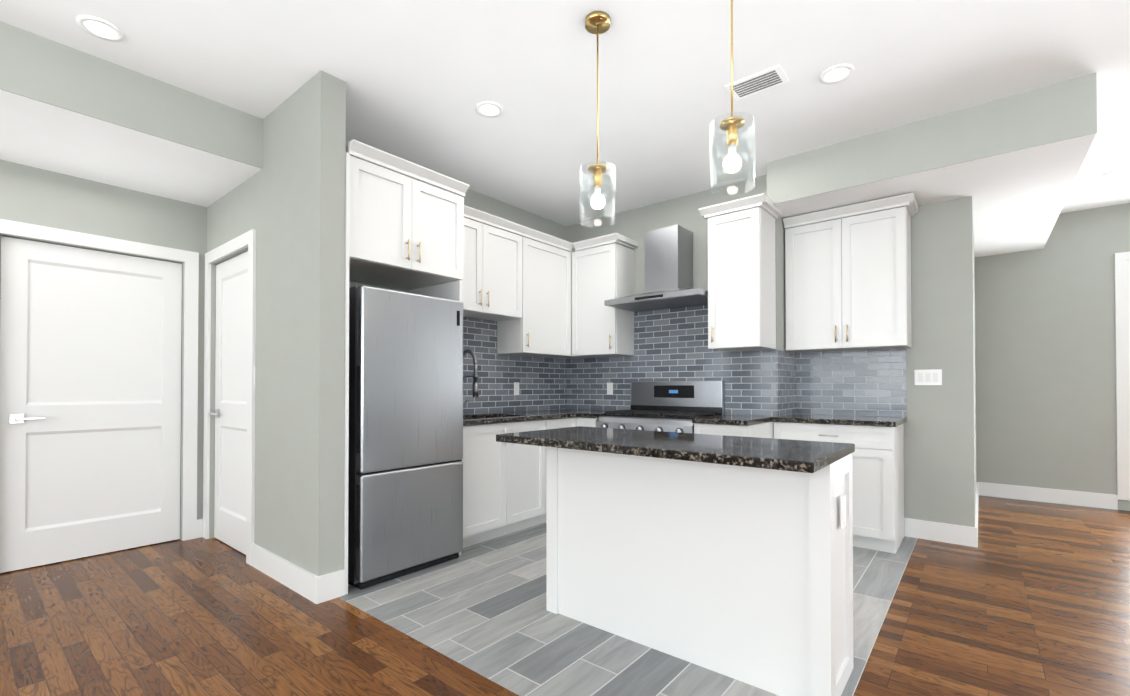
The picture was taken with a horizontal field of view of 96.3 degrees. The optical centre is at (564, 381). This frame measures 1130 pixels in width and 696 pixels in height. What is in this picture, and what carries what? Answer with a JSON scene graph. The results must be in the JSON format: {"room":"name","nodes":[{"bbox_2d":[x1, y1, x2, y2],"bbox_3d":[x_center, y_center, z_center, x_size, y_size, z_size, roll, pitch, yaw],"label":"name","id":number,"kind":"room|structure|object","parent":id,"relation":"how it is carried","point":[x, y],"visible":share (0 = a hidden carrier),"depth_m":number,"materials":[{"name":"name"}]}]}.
{"room":"kitchen","nodes":[
{"label":"kitchen","id":0,"kind":"room"},
{"bbox_2d":[0,159,206,540],"bbox_3d":[-4.654,-0.260,1.790,0.150,2.880,5.960,0,-1,39],"label":"wall","id":1,"kind":"structure","parent":0,"point":[36,196],"depth_m":3.54,"materials":[{"name":"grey paint"}]},
{"bbox_2d":[0,236,181,572],"bbox_3d":[-3.198,0.146,3.475,0.098,2.086,0.919,0,-1,39],"label":"hall door","id":2,"kind":"structure","parent":1,"relation":"in","point":[90,394],"depth_m":3.43,"materials":[{"name":"white wood"}]},
{"bbox_2d":[0,219,198,540],"bbox_3d":[-3.175,0.102,3.457,0.018,2.190,1.107,0,-1,39],"label":"door frame","id":3,"kind":"structure","parent":1,"relation":"attached to","point":[190,259],"depth_m":3.82,"materials":[{"name":"white wood"}]},
{"bbox_2d":[0,89,261,206],"bbox_3d":[-4.216,-1.545,1.353,1.100,0.320,5.820,0,-1,39],"label":"ceiling","id":4,"kind":"structure","parent":0,"point":[40,135],"depth_m":3.06,"materials":[{"name":"white paint"}]},
{"bbox_2d":[0,21,262,168],"bbox_3d":[-3.789,-1.548,1.003,0.007,0.320,5.820,0,-1,39],"label":"wall","id":5,"kind":"structure","parent":0,"point":[41,69],"depth_m":2.71,"materials":[{"name":"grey paint"}]},
{"bbox_2d":[207,70,345,575],"bbox_3d":[-2.016,-0.243,3.389,1.900,2.880,0.140,0,-1,39],"label":"wall","id":6,"kind":"structure","parent":0,"point":[287,202],"depth_m":2.90,"materials":[{"name":"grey paint"}]},
{"bbox_2d":[209,251,247,554],"bbox_3d":[-2.387,0.148,3.626,0.792,2.086,0.098,0,-1,39],"label":"bathroom door","id":7,"kind":"structure","parent":6,"relation":"in","point":[230,488],"depth_m":3.68,"materials":[{"name":"white wood"}]},
{"bbox_2d":[203,229,255,565],"bbox_3d":[-2.406,0.104,3.603,0.980,2.190,0.018,0,-1,39],"label":"door frame","id":8,"kind":"structure","parent":6,"relation":"attached to","point":[248,239],"depth_m":3.34,"materials":[{"name":"white wood"}]},
{"bbox_2d":[251,544,324,603],"bbox_3d":[-1.673,1.122,2.992,0.916,0.140,0.016,0,-1,39],"label":"baseboard","id":9,"kind":"structure","parent":6,"relation":"attached to","point":[312,587],"depth_m":2.91,"materials":[{"name":"white wood"}]},
{"bbox_2d":[346,142,565,413],"bbox_3d":[-0.880,-0.233,4.449,0.150,2.880,2.940,0,-1,39],"label":"wall","id":10,"kind":"structure","parent":0,"point":[486,204],"depth_m":4.78,"materials":[{"name":"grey paint"}]},
{"bbox_2d":[346,139,468,290],"bbox_3d":[-1.216,-1.028,3.399,0.755,0.650,0.834,0,-1,39],"label":"upper cabinet","id":11,"kind":"object","parent":10,"relation":"attached to","point":[406,225],"visible":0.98,"depth_m":3.18,"materials":[{"name":"white wood"}]},
{"bbox_2d":[462,205,526,320],"bbox_3d":[-0.769,-0.950,4.170,0.385,0.790,0.918,0,-1,39],"label":"upper cabinet","id":12,"kind":"object","parent":10,"relation":"attached to","point":[492,286],"visible":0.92,"depth_m":4.17,"materials":[{"name":"white wood"}]},
{"bbox_2d":[463,317,566,413],"bbox_3d":[-0.600,-0.131,4.665,0.008,0.834,1.933,0,-1,39],"label":"tile backsplash","id":13,"kind":"structure","parent":10,"relation":"attached to","point":[542,381],"depth_m":4.69,"materials":[{"name":"grey tile"}]},
{"bbox_2d":[514,382,518,394],"bbox_3d":[-0.461,0.071,4.820,0.003,0.120,0.070,0,-1,39],"label":"outlet","id":14,"kind":"object","parent":13,"relation":"attached to","point":[516,384],"depth_m":4.82,"materials":[{"name":"white plastic"}]},
{"bbox_2d":[497,227,588,358],"bbox_3d":[-0.160,-0.793,4.910,0.385,1.090,0.998,0,-1,39],"label":"upper cabinet","id":15,"kind":"object","parent":10,"relation":"attached to","point":[542,327],"visible":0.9,"depth_m":4.66,"materials":[{"name":"white wood"}]},
{"bbox_2d":[0,495,1129,695],"bbox_3d":[0.735,1.203,1.129,9.700,0.060,11.800,0,-1,39],"label":"floor","id":16,"kind":"structure","parent":0,"point":[1027,598],"depth_m":2.43,"materials":[{"name":"brown wood"}]},
{"bbox_2d":[0,0,1129,226],"bbox_3d":[0.735,-1.767,1.160,9.700,0.120,11.800,0,-1,39],"label":"ceiling","id":17,"kind":"structure","parent":0,"point":[422,78],"depth_m":2.73,"materials":[{"name":"white paint"}]},
{"bbox_2d":[76,15,123,41],"bbox_3d":[-2.225,-1.690,2.424,0.170,0.008,0.170,0,-1,39],"label":"recessed light","id":18,"kind":"object","parent":17,"relation":"in","point":[99,28],"visible":1,"depth_m":2.42,"materials":[{"name":"white plastic"}]},
{"bbox_2d":[475,101,502,116],"bbox_3d":[-0.468,-1.682,3.130,0.170,0.008,0.170,0,-1,39],"label":"recessed light","id":19,"kind":"object","parent":17,"relation":"in","point":[489,109],"visible":1,"depth_m":3.12,"materials":[{"name":"white plastic"}]},
{"bbox_2d":[580,11,615,226],"bbox_3d":[0.153,-1.219,2.369,0.170,0.950,0.170,0,-1,39],"label":"pendant light","id":20,"kind":"object","parent":17,"relation":"hanging from","point":[597,22],"visible":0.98,"depth_m":2.35,"materials":[{"name":"clear glass"}]},
{"bbox_2d":[709,0,755,195],"bbox_3d":[0.648,-1.224,1.963,0.170,0.950,0.170,0,-1,39],"label":"pendant light","id":21,"kind":"object","parent":17,"relation":"hanging from","point":[731,126],"visible":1,"depth_m":1.95,"materials":[{"name":"clear glass"}]},
{"bbox_2d":[725,65,788,100],"bbox_3d":[1.085,-1.684,2.863,0.300,0.010,0.180,0,-1,39],"label":"ceiling vent","id":22,"kind":"object","parent":17,"relation":"in","point":[766,79],"visible":0.92,"depth_m":2.85,"materials":[{"name":"white metal"}]},
{"bbox_2d":[819,63,854,83],"bbox_3d":[1.492,-1.686,2.776,0.170,0.008,0.170,0,-1,39],"label":"recessed light","id":23,"kind":"object","parent":17,"relation":"in","point":[837,73],"visible":1,"depth_m":2.77,"materials":[{"name":"white plastic"}]},
{"bbox_2d":[774,133,1096,256],"bbox_3d":[3.191,-1.507,4.497,1.760,0.330,3.020,0,-1,39],"label":"soffit","id":24,"kind":"structure","parent":17,"relation":"attached to","point":[1019,197],"depth_m":3.62,"materials":[{"name":"white paint"}]},
{"bbox_2d":[1102,168,1129,177],"bbox_3d":[4.441,-1.673,4.067,0.170,0.008,0.170,0,-1,39],"label":"recessed light","id":25,"kind":"object","parent":17,"relation":"in","point":[1116,173],"visible":1,"depth_m":4.07,"materials":[{"name":"white"}]},
{"bbox_2d":[338,522,917,695],"bbox_3d":[0.464,1.228,3.550,3.050,0.060,3.360,0,-1,39],"label":"floor","id":26,"kind":"structure","parent":0,"point":[479,608],"depth_m":2.45,"materials":[{"name":"grey tile"}]},
{"bbox_2d":[344,152,461,593],"bbox_3d":[-1.223,-0.044,3.374,0.678,2.480,0.843,0,-1,39],"label":"panel","id":27,"kind":"object","parent":26,"relation":"on","point":[452,290],"visible":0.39,"depth_m":2.84,"materials":[{"name":"white"}]},
{"bbox_2d":[348,285,462,589],"bbox_3d":[-1.190,0.326,3.371,0.702,1.740,0.740,0,-1,39],"label":"fridge","id":28,"kind":"object","parent":26,"relation":"on","point":[405,490],"visible":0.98,"depth_m":3.07,"materials":[{"name":"silver metal"}]},
{"bbox_2d":[462,420,545,547],"bbox_3d":[-0.665,0.761,4.045,0.633,0.885,0.906,0,-1,39],"label":"base cabinet","id":29,"kind":"object","parent":26,"relation":"on","point":[504,488],"visible":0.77,"depth_m":3.82,"materials":[{"name":"white wood"}]},
{"bbox_2d":[463,409,612,425],"bbox_3d":[-0.345,0.303,4.455,0.660,0.035,1.939,0,-1,39],"label":"countertop","id":30,"kind":"structure","parent":29,"relation":"on","point":[517,416],"depth_m":4.31,"materials":[{"name":"stone"}]},
{"bbox_2d":[463,349,478,414],"bbox_3d":[-0.783,0.010,4.181,0.247,0.545,0.113,0,-1,39],"label":"faucet","id":31,"kind":"object","parent":30,"relation":"on","point":[475,376],"visible":0.62,"depth_m":4.09,"materials":[{"name":"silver metal"}]},
{"bbox_2d":[593,412,614,417],"bbox_3d":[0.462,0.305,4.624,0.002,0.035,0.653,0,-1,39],"label":"countertop","id":32,"kind":"structure","parent":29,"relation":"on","point":[595,415],"depth_m":4.44,"materials":[{"name":"stone"}]},
{"bbox_2d":[539,418,575,523],"bbox_3d":[-0.248,0.766,4.552,0.633,0.885,0.404,0,-1,39],"label":"base cabinet","id":33,"kind":"object","parent":26,"relation":"on","point":[560,423],"visible":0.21,"depth_m":4.32,"materials":[{"name":"white wood"}]},
{"bbox_2d":[575,417,596,426],"bbox_3d":[0.127,0.770,4.878,0.846,0.885,0.633,0,-1,39],"label":"cabinet filler","id":34,"kind":"object","parent":26,"relation":"on","point":[586,422],"visible":0.1,"depth_m":4.47,"materials":[{"name":"white wood"}]},
{"bbox_2d":[596,381,724,432],"bbox_3d":[0.792,0.601,4.311,0.896,1.210,0.697,0,-1,39],"label":"range","id":35,"kind":"object","parent":26,"relation":"on","point":[670,406],"visible":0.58,"depth_m":4.36,"materials":[{"name":"silver metal"}]},
{"bbox_2d":[546,446,854,695],"bbox_3d":[0.567,0.744,2.379,1.340,0.885,0.456,0,-1,39],"label":"kitchen island","id":36,"kind":"object","parent":26,"relation":"on","point":[730,556],"depth_m":2.07,"materials":[{"name":"white wood"}]},
{"bbox_2d":[496,426,854,473],"bbox_3d":[0.433,0.281,2.317,1.460,0.035,0.680,0,-1,39],"label":"island countertop","id":37,"kind":"structure","parent":36,"relation":"on","point":[794,456],"depth_m":2.06,"materials":[{"name":"black stone"}]},
{"bbox_2d":[694,422,773,438],"bbox_3d":[1.313,0.759,3.904,0.416,0.885,0.633,0,-1,39],"label":"base cabinet","id":38,"kind":"object","parent":26,"relation":"on","point":[763,430],"visible":0.12,"depth_m":3.71,"materials":[{"name":"white wood"}]},
{"bbox_2d":[692,415,776,425],"bbox_3d":[1.322,0.297,3.919,0.416,0.035,0.653,0,-1,39],"label":"countertop","id":39,"kind":"structure","parent":38,"relation":"on","point":[746,420],"depth_m":3.75,"materials":[{"name":"stone"}]},
{"bbox_2d":[774,422,903,553],"bbox_3d":[2.120,0.760,3.927,0.793,0.885,0.633,0,-1,39],"label":"base cabinet","id":40,"kind":"object","parent":26,"relation":"on","point":[878,484],"visible":0.38,"depth_m":3.58,"materials":[{"name":"white wood"}]},
{"bbox_2d":[772,414,906,426],"bbox_3d":[2.136,0.298,3.936,0.813,0.035,0.653,0,-1,39],"label":"countertop","id":41,"kind":"structure","parent":40,"relation":"on","point":[851,420],"depth_m":3.77,"materials":[{"name":"stone"}]},
{"bbox_2d":[566,175,781,415],"bbox_3d":[0.901,-0.229,4.791,2.170,2.880,0.150,0,-1,39],"label":"wall","id":42,"kind":"structure","parent":0,"point":[636,224],"depth_m":4.55,"materials":[{"name":"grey paint"}]},
{"bbox_2d":[572,233,638,356],"bbox_3d":[0.368,-0.793,4.889,0.566,1.090,0.385,0,-1,39],"label":"upper cabinet","id":43,"kind":"object","parent":42,"relation":"attached to","point":[602,268],"visible":1,"depth_m":4.78,"materials":[{"name":"white wood"}]},
{"bbox_2d":[604,225,707,311],"bbox_3d":[0.854,-0.996,4.403,0.896,0.654,0.502,0,-1,39],"label":"range hood","id":44,"kind":"object","parent":42,"relation":"attached to","point":[669,267],"visible":0.9,"depth_m":4.36,"materials":[{"name":"silver metal"}]},
{"bbox_2d":[567,304,906,416],"bbox_3d":[1.337,-0.215,4.674,2.977,1.050,0.538,0,-1,39],"label":"tile backsplash","id":45,"kind":"structure","parent":42,"relation":"attached to","point":[670,344],"depth_m":4.36,"materials":[{"name":"grey tile"}]},
{"bbox_2d":[607,383,612,394],"bbox_3d":[0.448,0.074,5.048,0.070,0.120,0.003,0,-1,39],"label":"outlet","id":46,"kind":"object","parent":45,"relation":"attached to","point":[609,388],"depth_m":5.05,"materials":[{"name":"white plastic"}]},
{"bbox_2d":[698,193,781,350],"bbox_3d":[1.391,-0.812,4.008,0.508,1.110,0.430,0,-1,39],"label":"upper cabinet","id":47,"kind":"object","parent":42,"relation":"attached to","point":[741,279],"visible":1,"depth_m":3.89,"materials":[{"name":"white wood"}]},
{"bbox_2d":[782,219,790,414],"bbox_3d":[1.850,-0.233,4.355,0.150,2.880,0.380,0,-1,39],"label":"wall","id":48,"kind":"structure","parent":0,"point":[783,298],"depth_m":4.21,"materials":[{"name":"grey paint"}]},
{"bbox_2d":[777,349,795,415],"bbox_3d":[1.861,0.014,4.242,0.008,0.534,0.522,0,-1,39],"label":"tile backsplash","id":49,"kind":"structure","parent":48,"relation":"attached to","point":[786,360],"depth_m":4.22,"materials":[{"name":"grey tile"}]},
{"bbox_2d":[795,196,974,526],"bbox_3d":[2.490,-0.235,4.173,1.370,2.880,0.150,0,-1,39],"label":"wall","id":50,"kind":"structure","parent":0,"point":[939,477],"depth_m":3.80,"materials":[{"name":"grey paint"}]},
{"bbox_2d":[783,192,918,351],"bbox_3d":[2.254,-0.797,4.017,0.888,1.080,0.380,0,-1,39],"label":"upper cabinet","id":51,"kind":"object","parent":50,"relation":"attached to","point":[847,277],"visible":1,"depth_m":3.89,"materials":[{"name":"white wood"}]},
{"bbox_2d":[914,369,941,384],"bbox_3d":[2.760,-0.029,3.846,0.170,0.120,0.009,0,-1,39],"label":"light switch","id":52,"kind":"object","parent":50,"relation":"attached to","point":[929,377],"visible":1,"depth_m":3.84,"materials":[{"name":"white plastic"}]},
{"bbox_2d":[904,518,972,546],"bbox_3d":[2.795,1.131,3.801,0.405,0.140,0.016,0,-1,39],"label":"baseboard","id":53,"kind":"structure","parent":50,"relation":"attached to","point":[915,528],"depth_m":3.78,"materials":[{"name":"white wood"}]},
{"bbox_2d":[767,73,1096,203],"bbox_3d":[2.231,-1.519,3.327,1.760,0.330,0.007,0,-1,39],"label":"wall","id":54,"kind":"structure","parent":0,"point":[1061,111],"depth_m":3.18,"materials":[{"name":"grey paint"}]},
{"bbox_2d":[972,208,979,507],"bbox_3d":[3.671,-0.230,4.659,0.180,2.880,2.100,0,-1,39],"label":"wall","id":55,"kind":"structure","parent":0,"point":[976,260],"depth_m":5.42,"materials":[{"name":"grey paint"}]},
{"bbox_2d":[973,482,980,547],"bbox_3d":[3.693,1.139,4.532,0.016,0.140,2.286,0,-1,39],"label":"baseboard","id":56,"kind":"structure","parent":55,"relation":"attached to","point":[978,484],"depth_m":3.91,"materials":[{"name":"white wood"}]},
{"bbox_2d":[980,203,1129,510],"bbox_3d":[5.410,-0.230,4.713,7.000,2.880,0.150,0,-1,39],"label":"wall","id":57,"kind":"structure","parent":0,"point":[1044,341],"depth_m":5.04,"materials":[{"name":"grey paint"}]},
{"bbox_2d":[981,482,1117,509],"bbox_3d":[4.820,1.144,5.075,0.990,0.140,0.016,0,-1,39],"label":"baseboard","id":58,"kind":"structure","parent":57,"relation":"attached to","point":[1068,497],"depth_m":5.04,"materials":[{"name":"white wood"}]},
{"bbox_2d":[1115,252,1129,500],"bbox_3d":[5.959,-0.055,4.221,1.870,2.320,0.130,0,-1,39],"label":"door frame","id":59,"kind":"structure","parent":57,"relation":"in","point":[1122,295],"depth_m":4.74,"materials":[{"name":"white wood"}]}
]}

